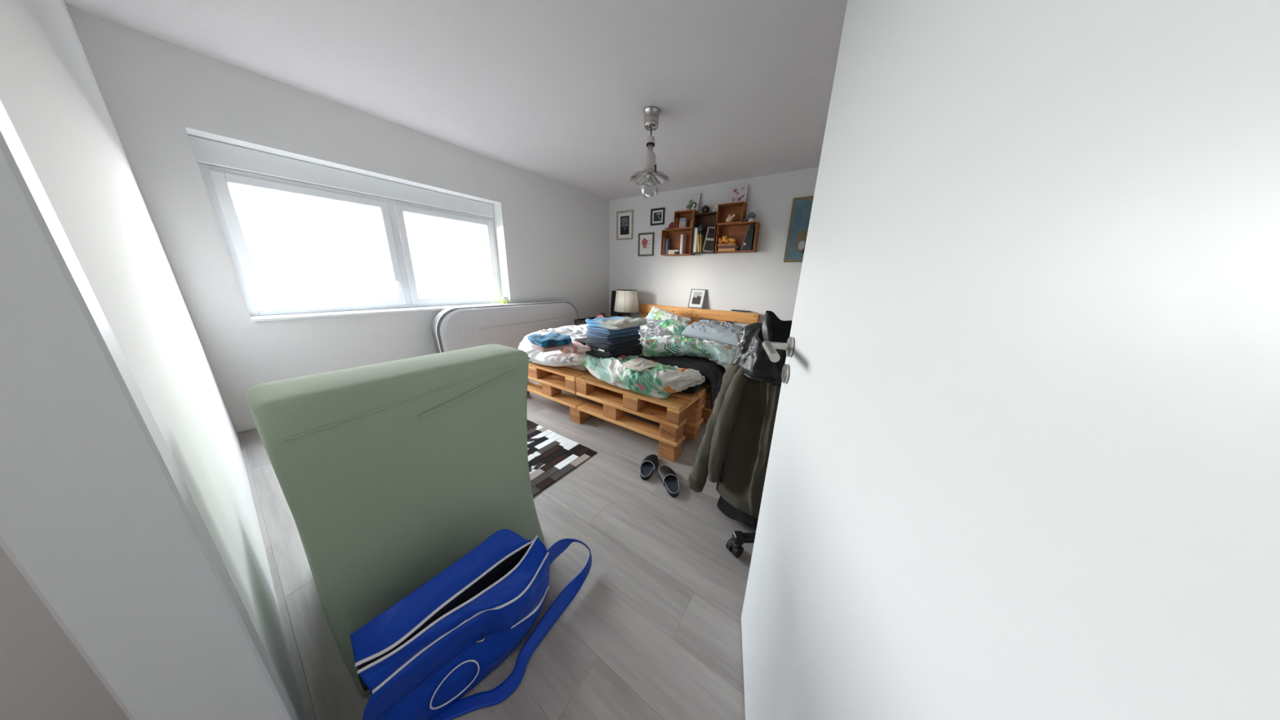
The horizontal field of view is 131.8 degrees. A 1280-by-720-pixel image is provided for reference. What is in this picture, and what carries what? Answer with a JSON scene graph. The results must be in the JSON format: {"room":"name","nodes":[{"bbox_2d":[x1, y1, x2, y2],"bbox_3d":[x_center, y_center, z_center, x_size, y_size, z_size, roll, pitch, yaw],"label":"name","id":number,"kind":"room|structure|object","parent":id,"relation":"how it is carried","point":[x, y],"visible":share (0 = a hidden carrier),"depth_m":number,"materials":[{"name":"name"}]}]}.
{"room":"bedroom","nodes":[
{"label":"bedroom","id":0,"kind":"room"},
{"bbox_2d":[0,546,129,719],"bbox_3d":[-1.721,-0.048,-0.007,4.350,2.580,1.530,12,19,32],"label":"wall","id":1,"kind":"structure","parent":0,"point":[44,676],"depth_m":0.62,"materials":[{"name":"white paint"}]},
{"bbox_2d":[0,0,305,719],"bbox_3d":[-1.262,-0.221,0.645,4.350,2.580,0.100,12,19,32],"label":"wall","id":2,"kind":"structure","parent":0,"point":[51,95],"depth_m":0.73,"materials":[{"name":"white paint"}]},
{"bbox_2d":[0,99,299,719],"bbox_3d":[-0.303,0.145,0.074,1.135,2.080,0.112,12,19,32],"label":"trim","id":3,"kind":"structure","parent":2,"relation":"attached to","point":[99,516],"depth_m":0.38,"materials":[{"name":"white paint"}]},
{"bbox_2d":[741,0,1279,719],"bbox_3d":[0.250,0.121,0.345,0.110,1.992,0.975,6,16,15],"label":"door","id":4,"kind":"structure","parent":2,"relation":"in","point":[1024,460],"depth_m":0.17,"materials":[{"name":"white paint"}]},
{"bbox_2d":[66,4,608,425],"bbox_3d":[-2.357,-0.940,3.064,0.300,2.580,5.900,12,19,32],"label":"wall","id":5,"kind":"structure","parent":0,"point":[552,237],"depth_m":2.18,"materials":[{"name":"white paint"}]},
{"bbox_2d":[234,421,256,432],"bbox_3d":[-1.833,0.062,3.909,0.014,0.060,4.356,12,19,32],"label":"baseboard","id":6,"kind":"structure","parent":5,"relation":"attached to","point":[249,425],"depth_m":2.20,"materials":[{"name":"white paint"}]},
{"bbox_2d":[187,134,502,315],"bbox_3d":[-2.463,-1.145,2.922,0.144,1.208,2.100,12,19,32],"label":"window","id":7,"kind":"structure","parent":5,"relation":"in","point":[220,164],"depth_m":2.50,"materials":[{"name":"white plastic"}]},
{"bbox_2d":[250,302,504,322],"bbox_3d":[-2.380,-0.533,3.025,0.225,0.023,2.100,12,19,32],"label":"window sill","id":8,"kind":"structure","parent":5,"relation":"attached to","point":[340,313],"depth_m":2.58,"materials":[{"name":"white paint"}]},
{"bbox_2d":[501,296,508,303],"bbox_3d":[-1.780,-0.792,3.770,0.059,0.098,0.095,12,19,32],"label":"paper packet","id":9,"kind":"object","parent":8,"relation":"on","point":[504,300],"visible":1,"depth_m":3.75,"materials":[{"name":"white"}]},
{"bbox_2d":[63,0,847,199],"bbox_3d":[-0.503,-1.842,1.520,4.800,0.100,6.100,12,19,32],"label":"ceiling","id":10,"kind":"structure","parent":0,"point":[558,91],"depth_m":1.85,"materials":[{"name":"white paint"}]},
{"bbox_2d":[640,106,659,198],"bbox_3d":[0.088,-1.691,2.376,0.335,0.626,0.339,12,19,32],"label":"pendant lamp","id":11,"kind":"object","parent":10,"relation":"hanging from","point":[651,113],"visible":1,"depth_m":2.34,"materials":[{"name":"silver metal"}]},
{"bbox_2d":[646,172,652,177],"bbox_3d":[0.081,-1.557,2.416,0.048,0.034,0.048,12,19,32],"label":"socket","id":12,"kind":"object","parent":11,"relation":"attached to","point":[649,175],"depth_m":2.40,"materials":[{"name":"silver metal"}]},
{"bbox_2d":[237,378,756,719],"bbox_3d":[-0.524,0.642,2.255,4.750,0.080,6.000,12,19,32],"label":"floor","id":13,"kind":"structure","parent":0,"point":[652,630],"depth_m":1.12,"materials":[{"name":"grey laminate"}]},
{"bbox_2d":[245,343,543,695],"bbox_3d":[-0.912,0.415,1.167,0.735,0.922,0.681,12,19,32],"label":"mattress","id":14,"kind":"object","parent":13,"relation":"on","point":[388,474],"visible":0.98,"depth_m":0.83,"materials":[{"name":"green fabric"}]},
{"bbox_2d":[350,528,591,719],"bbox_3d":[-0.419,0.772,0.911,0.218,0.400,0.750,15,21,40],"label":"shoulder bag","id":15,"kind":"object","parent":13,"relation":"on","point":[416,659],"visible":1,"depth_m":0.81,"materials":[{"name":"blue fabric"}]},
{"bbox_2d":[431,301,580,353],"bbox_3d":[-1.579,-0.324,3.856,0.258,0.857,2.032,12,19,32],"label":"mattress","id":16,"kind":"object","parent":13,"relation":"on","point":[454,328],"visible":0.45,"depth_m":3.48,"materials":[{"name":"grey"}]},
{"bbox_2d":[526,419,597,497],"bbox_3d":[-1.202,0.652,1.988,1.418,0.008,1.105,12,19,32],"label":"rug","id":17,"kind":"object","parent":13,"relation":"on","point":[552,455],"visible":0.12,"depth_m":2.00,"materials":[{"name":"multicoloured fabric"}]},
{"bbox_2d":[527,368,610,408],"bbox_3d":[-0.710,0.236,2.988,0.948,0.290,0.794,12,19,32],"label":"pallet","id":18,"kind":"object","parent":13,"relation":"on","point":[551,385],"visible":0.24,"depth_m":2.62,"materials":[{"name":"brown wood"}]},
{"bbox_2d":[528,362,591,391],"bbox_3d":[-0.704,0.034,2.931,0.949,0.127,0.800,12,19,32],"label":"pallet","id":19,"kind":"object","parent":18,"relation":"on","point":[536,371],"visible":0.18,"depth_m":2.52,"materials":[{"name":"brown wood"}]},
{"bbox_2d":[564,364,588,371],"bbox_3d":[-0.227,-0.267,3.592,0.960,0.116,2.255,12,19,32],"label":"mattress","id":20,"kind":"object","parent":19,"relation":"on","point":[581,367],"visible":0.09,"depth_m":2.48,"materials":[{"name":"beige fabric"}]},
{"bbox_2d":[518,323,671,366],"bbox_3d":[-0.381,-0.239,3.216,1.184,0.254,1.921,12,19,32],"label":"duvet","id":21,"kind":"object","parent":20,"relation":"on","point":[553,358],"visible":0.33,"depth_m":2.68,"materials":[{"name":"fabric"}]},
{"bbox_2d":[559,341,591,353],"bbox_3d":[-0.542,-0.121,2.392,0.281,0.061,0.312,-9,19,-34],"label":"blouse","id":22,"kind":"object","parent":21,"relation":"on","point":[575,347],"visible":0.66,"depth_m":2.28,"materials":[{"name":"fabric"}]},
{"bbox_2d":[528,342,569,352],"bbox_3d":[-0.727,-0.119,2.295,0.227,0.039,0.278,-13,21,-42],"label":"shirt","id":23,"kind":"object","parent":22,"relation":"on","point":[548,348],"visible":0.47,"depth_m":2.20,"materials":[{"name":"fabric"}]},
{"bbox_2d":[527,332,572,347],"bbox_3d":[-0.724,-0.173,2.307,0.260,0.062,0.326,-13,21,-41],"label":"shorts","id":24,"kind":"object","parent":23,"relation":"on","point":[549,339],"visible":1,"depth_m":2.23,"materials":[{"name":"fabric"}]},
{"bbox_2d":[574,337,587,345],"bbox_3d":[-0.453,-0.161,2.529,0.187,0.052,0.191,-11,20,-38],"label":"t-shirt","id":25,"kind":"object","parent":21,"relation":"on","point":[582,340],"visible":0.31,"depth_m":2.48,"materials":[{"name":"fabric"}]},
{"bbox_2d":[635,317,669,332],"bbox_3d":[0.147,-0.487,3.874,0.853,0.125,0.661,12,19,32],"label":"sheet","id":26,"kind":"object","parent":20,"relation":"on","point":[650,321],"visible":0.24,"depth_m":3.74,"materials":[{"name":"fabric"}]},
{"bbox_2d":[645,306,689,324],"bbox_3d":[0.338,-0.514,4.105,0.662,0.448,0.345,12,19,32],"label":"pillow","id":27,"kind":"object","parent":20,"relation":"on","point":[655,313],"visible":0.42,"depth_m":4.07,"materials":[{"name":"fabric"}]},
{"bbox_2d":[569,407,589,423],"bbox_3d":[-0.526,0.463,2.503,0.126,0.128,0.120,12,19,32],"label":"block","id":28,"kind":"object","parent":13,"relation":"on","point":[578,416],"visible":0.64,"depth_m":2.46,"materials":[{"name":"brown wood"}]},
{"bbox_2d":[573,316,595,325],"bbox_3d":[-0.654,-0.323,4.437,0.540,0.594,0.478,12,19,32],"label":"tray table","id":29,"kind":"object","parent":13,"relation":"on","point":[581,320],"visible":0.23,"depth_m":4.31,"materials":[{"name":"black wood"}]},
{"bbox_2d":[588,312,607,319],"bbox_3d":[-0.637,-0.635,4.295,0.263,0.136,0.222,3,16,4],"label":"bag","id":30,"kind":"object","parent":29,"relation":"on","point":[602,314],"visible":0.44,"depth_m":4.19,"materials":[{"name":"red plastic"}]},
{"bbox_2d":[595,401,603,407],"bbox_3d":[-0.339,0.393,2.769,0.126,0.128,0.120,12,19,32],"label":"block","id":31,"kind":"object","parent":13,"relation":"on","point":[599,404],"visible":0.03,"depth_m":2.73,"materials":[{"name":"brown wood"}]},
{"bbox_2d":[576,390,713,462],"bbox_3d":[0.078,0.403,2.478,0.947,0.290,0.794,12,19,32],"label":"pallet","id":32,"kind":"object","parent":13,"relation":"on","point":[670,437],"visible":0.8,"depth_m":2.18,"materials":[{"name":"brown wood"}]},
{"bbox_2d":[575,373,710,425],"bbox_3d":[0.084,0.202,2.420,0.950,0.127,0.800,12,19,32],"label":"pallet","id":33,"kind":"object","parent":32,"relation":"on","point":[632,400],"visible":0.41,"depth_m":2.06,"materials":[{"name":"brown wood"}]},
{"bbox_2d":[680,339,709,394],"bbox_3d":[0.600,-0.111,3.113,0.945,0.122,2.155,12,19,32],"label":"mattress","id":34,"kind":"object","parent":33,"relation":"on","point":[693,389],"visible":0.11,"depth_m":2.05,"materials":[{"name":"black"}]},
{"bbox_2d":[581,355,705,399],"bbox_3d":[-0.119,0.061,2.263,1.261,0.210,0.485,15,21,40],"label":"pillow","id":35,"kind":"object","parent":34,"relation":"on","point":[660,381],"visible":0.84,"depth_m":1.96,"materials":[{"name":"fabric"}]},
{"bbox_2d":[585,349,642,358],"bbox_3d":[-0.218,-0.071,2.400,0.330,0.043,0.367,17,22,42],"label":"trousers","id":36,"kind":"object","parent":35,"relation":"on","point":[596,354],"visible":0.33,"depth_m":2.30,"materials":[{"name":"fabric"}]},
{"bbox_2d":[587,343,643,355],"bbox_3d":[-0.209,-0.113,2.390,0.322,0.041,0.372,16,22,42],"label":"trousers","id":37,"kind":"object","parent":36,"relation":"on","point":[638,346],"visible":0.39,"depth_m":2.27,"materials":[{"name":"fabric"}]},
{"bbox_2d":[585,339,639,350],"bbox_3d":[-0.223,-0.152,2.380,0.307,0.040,0.354,15,20,39],"label":"trousers","id":38,"kind":"object","parent":37,"relation":"on","point":[601,345],"visible":0.45,"depth_m":2.26,"materials":[{"name":"fabric"}]},
{"bbox_2d":[586,333,640,345],"bbox_3d":[-0.212,-0.190,2.369,0.298,0.039,0.356,14,20,37],"label":"trousers","id":39,"kind":"object","parent":38,"relation":"on","point":[620,340],"visible":0.53,"depth_m":2.26,"materials":[{"name":"fabric"}]},
{"bbox_2d":[586,330,639,339],"bbox_3d":[-0.226,-0.227,2.358,0.285,0.038,0.346,16,21,41],"label":"trousers","id":40,"kind":"object","parent":39,"relation":"on","point":[597,335],"visible":0.55,"depth_m":2.25,"materials":[{"name":"fabric"}]},
{"bbox_2d":[586,325,639,334],"bbox_3d":[-0.216,-0.266,2.349,0.299,0.041,0.344,15,21,40],"label":"trousers","id":41,"kind":"object","parent":40,"relation":"on","point":[607,331],"visible":0.51,"depth_m":2.23,"materials":[{"name":"fabric"}]},
{"bbox_2d":[585,316,647,329],"bbox_3d":[-0.188,-0.316,2.342,0.368,0.062,0.393,12,19,32],"label":"shirt","id":42,"kind":"object","parent":41,"relation":"on","point":[614,322],"visible":1,"depth_m":2.25,"materials":[{"name":"fabric"}]},
{"bbox_2d":[621,357,657,371],"bbox_3d":[-0.002,0.027,2.033,0.239,0.029,0.278,12,19,32],"label":"cloth","id":43,"kind":"object","parent":35,"relation":"on","point":[637,364],"visible":0.99,"depth_m":1.99,"materials":[{"name":"fabric"}]},
{"bbox_2d":[656,318,688,336],"bbox_3d":[0.400,-0.398,3.612,0.490,0.219,0.343,15,21,40],"label":"pillow","id":44,"kind":"object","parent":34,"relation":"on","point":[676,327],"visible":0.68,"depth_m":3.50,"materials":[{"name":"fabric"}]},
{"bbox_2d":[634,334,737,371],"bbox_3d":[0.422,-0.103,2.668,1.085,0.238,0.757,7,17,18],"label":"duvet","id":45,"kind":"object","parent":34,"relation":"on","point":[722,353],"visible":0.77,"depth_m":2.41,"materials":[{"name":"fabric"}]},
{"bbox_2d":[639,344,736,408],"bbox_3d":[0.432,0.043,2.806,0.970,0.325,1.170,12,19,32],"label":"blanket","id":46,"kind":"object","parent":34,"relation":"on","point":[712,371],"visible":0.16,"depth_m":2.28,"materials":[{"name":"black fabric"}]},
{"bbox_2d":[698,319,720,324],"bbox_3d":[0.861,-0.402,3.631,0.315,0.214,0.264,10,18,27],"label":"pillow","id":47,"kind":"object","parent":34,"relation":"on","point":[713,322],"visible":0.21,"depth_m":3.60,"materials":[{"name":"fabric"}]},
{"bbox_2d":[681,321,740,346],"bbox_3d":[0.855,-0.294,3.267,0.694,0.236,0.334,14,20,36],"label":"pillow","id":48,"kind":"object","parent":34,"relation":"on","point":[708,331],"visible":0.74,"depth_m":3.16,"materials":[{"name":"fabric"}]},
{"bbox_2d":[719,321,742,329],"bbox_3d":[1.073,-0.339,3.476,0.349,0.224,0.269,15,20,39],"label":"pillow","id":49,"kind":"object","parent":34,"relation":"on","point":[729,325],"visible":0.23,"depth_m":3.44,"materials":[{"name":"fabric"}]},
{"bbox_2d":[639,453,658,479],"bbox_3d":[0.059,0.691,1.893,0.108,0.053,0.254,7,17,19],"label":"slipper","id":50,"kind":"object","parent":13,"relation":"on","point":[650,463],"visible":1,"depth_m":1.88,"materials":[{"name":"black rubber"}]},
{"bbox_2d":[640,303,693,324],"bbox_3d":[0.433,-0.508,4.809,0.963,0.800,0.142,12,19,32],"label":"pallet","id":51,"kind":"object","parent":13,"relation":"on","point":[645,308],"visible":0.27,"depth_m":4.60,"materials":[{"name":"brown wood"}]},
{"bbox_2d":[658,465,679,497],"bbox_3d":[0.183,0.730,1.768,0.108,0.053,0.266,-2,16,-13],"label":"slipper","id":52,"kind":"object","parent":13,"relation":"on","point":[668,477],"visible":1,"depth_m":1.75,"materials":[{"name":"black fabric"}]},
{"bbox_2d":[691,307,760,324],"bbox_3d":[1.231,-0.339,4.293,0.963,0.800,0.142,12,19,32],"label":"pallet","id":53,"kind":"object","parent":13,"relation":"on","point":[722,316],"visible":0.3,"depth_m":4.13,"materials":[{"name":"brown wood"}]},
{"bbox_2d":[687,288,706,308],"bbox_3d":[0.872,-0.941,4.395,0.240,0.284,0.115,12,19,32],"label":"photo frame","id":54,"kind":"object","parent":53,"relation":"on","point":[696,299],"visible":1,"depth_m":4.39,"materials":[{"name":"silver metal"}]},
{"bbox_2d":[691,291,702,304],"bbox_3d":[0.871,-0.949,4.390,0.137,0.180,0.062,12,19,32],"label":"print","id":55,"kind":"object","parent":54,"relation":"attached to","point":[696,296],"depth_m":4.39,"materials":[{"name":"paper"}]},
{"bbox_2d":[730,309,750,311],"bbox_3d":[1.429,-0.699,4.074,0.240,0.012,0.103,12,19,32],"label":"notebook","id":56,"kind":"object","parent":53,"relation":"on","point":[731,309],"visible":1,"depth_m":4.05,"materials":[{"name":"black paper"}]},
{"bbox_2d":[725,349,786,558],"bbox_3d":[0.820,0.441,1.191,0.697,0.960,0.728,12,19,32],"label":"office chair","id":57,"kind":"object","parent":13,"relation":"on","point":[734,544],"visible":0.16,"depth_m":1.29,"materials":[{"name":"black plastic"}]},
{"bbox_2d":[686,357,781,519],"bbox_3d":[0.596,0.323,1.388,0.674,0.903,0.354,12,19,32],"label":"jacket","id":58,"kind":"object","parent":57,"relation":"hanging from","point":[734,448],"visible":0.45,"depth_m":1.38,"materials":[{"name":"fabric"}]},
{"bbox_2d":[716,495,758,528],"bbox_3d":[0.600,0.758,1.459,0.404,0.127,0.219,12,19,32],"label":"trousers","id":59,"kind":"object","parent":57,"relation":"hanging from","point":[724,506],"visible":0.12,"depth_m":1.45,"materials":[{"name":"black fabric"}]},
{"bbox_2d":[732,310,791,384],"bbox_3d":[0.629,-0.076,1.298,0.384,0.294,0.326,12,19,32],"label":"leather jacket","id":60,"kind":"object","parent":57,"relation":"hanging from","point":[750,354],"visible":0.65,"depth_m":1.22,"materials":[{"name":"black leather"}]},
{"bbox_3d":[-0.271,-0.430,4.966,0.570,0.512,0.550,12,19,32],"label":"nightstand","id":61,"kind":"object","parent":13,"relation":"on","visible":0},
{"bbox_2d":[610,290,630,316],"bbox_3d":[-0.358,-1.030,5.284,0.445,0.464,0.066,12,19,32],"label":"frame","id":62,"kind":"object","parent":61,"relation":"on","point":[613,313],"visible":0.34,"depth_m":5.36,"materials":[{"name":"black wood"}]},
{"bbox_2d":[613,289,639,316],"bbox_3d":[-0.225,-0.918,4.822,0.424,0.506,0.424,12,19,32],"label":"table lamp","id":63,"kind":"object","parent":61,"relation":"on","point":[626,301],"visible":0.9,"depth_m":4.65,"materials":[{"name":"beige fabric"}]},
{"bbox_2d":[608,167,818,327],"bbox_3d":[1.154,-1.191,4.292,4.800,2.580,0.120,12,19,32],"label":"wall","id":64,"kind":"structure","parent":0,"point":[759,282],"depth_m":4.13,"materials":[{"name":"white paint"}]},
{"bbox_2d":[616,209,633,239],"bbox_3d":[-0.263,-2.304,4.906,0.350,0.454,0.020,12,19,32],"label":"picture frame","id":65,"kind":"object","parent":64,"relation":"attached to","point":[624,219],"visible":1,"depth_m":4.91,"materials":[{"name":"beige wood"}]},
{"bbox_2d":[620,215,629,235],"bbox_3d":[-0.262,-2.305,4.908,0.188,0.292,0.001,12,19,32],"label":"print","id":66,"kind":"object","parent":65,"relation":"attached to","point":[624,220],"depth_m":4.91},
{"bbox_2d":[637,231,654,256],"bbox_3d":[0.098,-1.915,4.755,0.305,0.360,0.020,12,19,32],"label":"picture frame","id":67,"kind":"object","parent":64,"relation":"attached to","point":[646,240],"visible":1,"depth_m":4.75,"materials":[{"name":"grey"}]},
{"bbox_2d":[640,234,652,254],"bbox_3d":[0.100,-1.916,4.757,0.245,0.300,0.001,12,19,32],"label":"print","id":68,"kind":"object","parent":67,"relation":"attached to","point":[646,241],"depth_m":4.76},
{"bbox_2d":[650,207,665,225],"bbox_3d":[0.277,-2.267,4.536,0.252,0.240,0.020,12,19,32],"label":"picture frame","id":69,"kind":"object","parent":64,"relation":"attached to","point":[657,215],"visible":1,"depth_m":4.53,"materials":[{"name":"black"}]},
{"bbox_2d":[653,212,662,221],"bbox_3d":[0.279,-2.268,4.538,0.144,0.128,0.001,12,19,32],"label":"print","id":70,"kind":"object","parent":69,"relation":"attached to","point":[657,215],"depth_m":4.54},
{"bbox_2d":[660,227,694,256],"bbox_3d":[0.581,-1.784,4.357,0.504,0.362,0.169,12,19,32],"label":"crate","id":71,"kind":"object","parent":64,"relation":"attached to","point":[673,234],"visible":0.59,"depth_m":4.39,"materials":[{"name":"brown wood"}]},
{"bbox_2d":[662,238,665,254],"bbox_3d":[0.397,-1.772,4.484,0.032,0.236,0.120,12,19,32],"label":"book","id":72,"kind":"object","parent":71,"relation":"in","point":[664,239],"visible":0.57,"depth_m":4.44,"materials":[{"name":"red paper"}]},
{"bbox_2d":[664,238,667,254],"bbox_3d":[0.423,-1.765,4.470,0.024,0.232,0.115,12,19,32],"label":"book","id":73,"kind":"object","parent":71,"relation":"in","point":[665,238],"visible":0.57,"depth_m":4.42,"materials":[{"name":"black paper"}]},
{"bbox_2d":[666,239,671,253],"bbox_3d":[0.446,-1.756,4.457,0.028,0.222,0.115,12,19,32],"label":"book","id":74,"kind":"object","parent":71,"relation":"in","point":[668,242],"visible":0.84,"depth_m":4.42,"materials":[{"name":"grey paper"}]},
{"bbox_2d":[668,221,673,229],"bbox_3d":[0.486,-2.031,4.340,0.109,0.117,0.109,12,19,32],"label":"round clock","id":75,"kind":"object","parent":71,"relation":"on","point":[671,224],"visible":0.79,"depth_m":4.31,"materials":[{"name":"red ceramic"}]},
{"bbox_2d":[680,234,686,253],"bbox_3d":[0.649,-1.735,4.313,0.037,0.272,0.125,12,19,32],"label":"book","id":76,"kind":"object","parent":71,"relation":"in","point":[683,237],"visible":0.84,"depth_m":4.28,"materials":[{"name":"white paper"}]},
{"bbox_2d":[673,208,698,229],"bbox_3d":[0.677,-2.054,4.218,0.312,0.237,0.169,12,19,32],"label":"crate","id":77,"kind":"object","parent":71,"relation":"on","point":[689,214],"visible":0.58,"depth_m":4.24,"materials":[{"name":"brown wood"}]},
{"bbox_2d":[675,217,679,227],"bbox_3d":[0.574,-2.040,4.295,0.024,0.138,0.110,12,19,32],"label":"book","id":78,"kind":"object","parent":77,"relation":"in","point":[677,219],"visible":0.68,"depth_m":4.25,"materials":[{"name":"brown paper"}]},
{"bbox_2d":[678,217,688,227],"bbox_3d":[0.638,-2.019,4.233,0.110,0.140,0.076,12,19,32],"label":"desk calendar","id":79,"kind":"object","parent":77,"relation":"in","point":[682,221],"visible":0.93,"depth_m":4.21,"materials":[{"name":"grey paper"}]},
{"bbox_2d":[682,193,701,210],"bbox_3d":[0.748,-2.274,4.151,0.244,0.232,0.067,12,19,32],"label":"print","id":80,"kind":"object","parent":77,"relation":"on","point":[689,200],"visible":0.81,"depth_m":4.14,"materials":[{"name":"grey paper"}]},
{"bbox_2d":[689,201,696,209],"bbox_3d":[0.754,-2.184,4.067,0.096,0.099,0.028,12,19,32],"label":"ornament","id":81,"kind":"object","parent":77,"relation":"on","point":[691,206],"visible":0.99,"depth_m":4.06,"materials":[{"name":"black"}]},
{"bbox_3d":[0.513,-1.649,4.432,0.110,0.034,0.125,12,19,32],"label":"book","id":82,"kind":"object","parent":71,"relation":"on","visible":0},
{"bbox_2d":[667,249,679,252],"bbox_3d":[0.536,-1.675,4.412,0.169,0.027,0.120,12,19,32],"label":"book","id":83,"kind":"object","parent":82,"relation":"on","point":[668,251],"visible":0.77,"depth_m":4.36,"materials":[{"name":"beige paper"}]},
{"bbox_2d":[691,211,717,253],"bbox_3d":[0.944,-1.804,4.099,0.337,0.522,0.164,12,19,32],"label":"crate","id":84,"kind":"object","parent":64,"relation":"attached to","point":[707,219],"visible":0.58,"depth_m":4.10,"materials":[{"name":"brown wood"}]},
{"bbox_2d":[693,227,700,252],"bbox_3d":[0.833,-1.743,4.185,0.046,0.326,0.120,12,19,32],"label":"book","id":85,"kind":"object","parent":84,"relation":"on","point":[696,232],"visible":0.61,"depth_m":4.14,"materials":[{"name":"white paper"}]},
{"bbox_2d":[697,234,699,252],"bbox_3d":[0.871,-1.690,4.166,0.052,0.235,0.130,12,19,32],"label":"book","id":86,"kind":"object","parent":84,"relation":"on","point":[698,235],"visible":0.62,"depth_m":4.11,"materials":[{"name":"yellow paper"}]},
{"bbox_2d":[699,234,704,252],"bbox_3d":[0.900,-1.687,4.149,0.044,0.240,0.125,12,19,32],"label":"book","id":87,"kind":"object","parent":84,"relation":"on","point":[701,237],"visible":0.82,"depth_m":4.12,"materials":[{"name":"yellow paper"}]},
{"bbox_2d":[697,223,703,235],"bbox_3d":[0.865,-1.863,4.093,0.090,0.161,0.053,12,19,32],"label":"mask","id":88,"kind":"object","parent":87,"relation":"on","point":[700,227],"visible":1,"depth_m":4.07,"materials":[{"name":"black ceramic"}]},
{"bbox_2d":[701,205,709,213],"bbox_3d":[0.915,-2.104,4.006,0.103,0.109,0.107,-2,16,-13],"label":"round ornament","id":89,"kind":"object","parent":84,"relation":"on","point":[704,209],"visible":0.9,"depth_m":3.97,"materials":[{"name":"grey"}]},
{"bbox_2d":[702,226,715,251],"bbox_3d":[1.003,-1.705,4.060,0.211,0.352,0.055,12,19,32],"label":"photo frame","id":90,"kind":"object","parent":84,"relation":"in","point":[708,242],"visible":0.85,"depth_m":4.07,"materials":[{"name":"silver metal"}]},
{"bbox_2d":[703,240,713,251],"bbox_3d":[0.986,-1.628,4.078,0.150,0.152,0.016,12,19,32],"label":"photo","id":91,"kind":"object","parent":90,"relation":"attached to","point":[708,244],"depth_m":4.08,"materials":[{"name":"paper"}]},
{"bbox_2d":[706,227,715,238],"bbox_3d":[1.019,-1.784,4.038,0.150,0.147,0.016,12,19,32],"label":"photo","id":92,"kind":"object","parent":90,"relation":"attached to","point":[710,232],"depth_m":4.05,"materials":[{"name":"paper"}]},
{"bbox_2d":[712,204,717,212],"bbox_3d":[1.040,-2.079,3.946,0.070,0.094,0.017,12,19,32],"label":"greeting card","id":93,"kind":"object","parent":84,"relation":"on","point":[715,207],"visible":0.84,"depth_m":3.94,"materials":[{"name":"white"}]},
{"bbox_2d":[715,221,759,253],"bbox_3d":[1.311,-1.648,3.879,0.520,0.358,0.169,12,19,32],"label":"crate","id":94,"kind":"object","parent":64,"relation":"attached to","point":[731,230],"visible":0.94,"depth_m":3.92,"materials":[{"name":"brown wood"}]},
{"bbox_2d":[717,248,737,251],"bbox_3d":[1.214,-1.520,3.969,0.233,0.032,0.135,12,19,32],"label":"book","id":95,"kind":"object","parent":94,"relation":"on","point":[725,249],"visible":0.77,"depth_m":3.91,"materials":[{"name":"brown paper"}]},
{"bbox_2d":[717,245,737,248],"bbox_3d":[1.216,-1.554,3.965,0.247,0.033,0.125,12,19,32],"label":"book","id":96,"kind":"object","parent":95,"relation":"on","point":[722,246],"visible":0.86,"depth_m":3.91,"materials":[{"name":"brown paper"}]},
{"bbox_2d":[717,243,737,246],"bbox_3d":[1.209,-1.587,3.958,0.244,0.032,0.132,12,19,32],"label":"book","id":97,"kind":"object","parent":96,"relation":"on","point":[718,244],"visible":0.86,"depth_m":3.91,"materials":[{"name":"brown paper"}]},
{"bbox_2d":[718,235,735,243],"bbox_3d":[1.188,-1.648,3.922,0.236,0.102,0.090,6,17,16],"label":"toy","id":98,"kind":"object","parent":97,"relation":"on","point":[724,239],"visible":0.98,"depth_m":3.91,"materials":[{"name":"orange"}]},
{"bbox_2d":[715,201,746,224],"bbox_3d":[1.231,-1.958,3.853,0.341,0.244,0.169,12,19,32],"label":"crate","id":99,"kind":"object","parent":94,"relation":"on","point":[740,208],"visible":0.74,"depth_m":3.88,"materials":[{"name":"brown wood"}]},
{"bbox_2d":[725,213,735,222],"bbox_3d":[1.209,-1.894,3.839,0.073,0.103,0.120,-7,18,-29],"label":"figurine","id":100,"kind":"object","parent":99,"relation":"in","point":[730,218],"visible":0.88,"depth_m":3.82,"materials":[{"name":"beige ceramic"}]},
{"bbox_2d":[726,184,748,203],"bbox_3d":[1.289,-2.185,3.795,0.250,0.232,0.067,12,19,32],"label":"print","id":101,"kind":"object","parent":99,"relation":"on","point":[735,193],"visible":0.88,"depth_m":3.79,"materials":[{"name":"grey paper"}]},
{"bbox_2d":[740,224,755,250],"bbox_3d":[1.434,-1.611,3.795,0.143,0.314,0.122,12,19,32],"label":"box file","id":102,"kind":"object","parent":94,"relation":"on","point":[748,243],"visible":0.94,"depth_m":3.74,"materials":[{"name":"black cardboard"}]},
{"bbox_2d":[747,212,755,222],"bbox_3d":[1.444,-1.844,3.703,0.094,0.122,0.094,12,19,32],"label":"snow globe","id":103,"kind":"object","parent":94,"relation":"on","point":[752,215],"visible":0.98,"depth_m":3.67,"materials":[{"name":"white"}]},
{"bbox_2d":[783,195,813,262],"bbox_3d":[2.102,-1.563,3.434,0.586,0.736,0.028,12,19,32],"label":"painting","id":104,"kind":"object","parent":64,"relation":"attached to","point":[801,211],"visible":0.38,"depth_m":3.52,"materials":[{"name":"blue fabric"}]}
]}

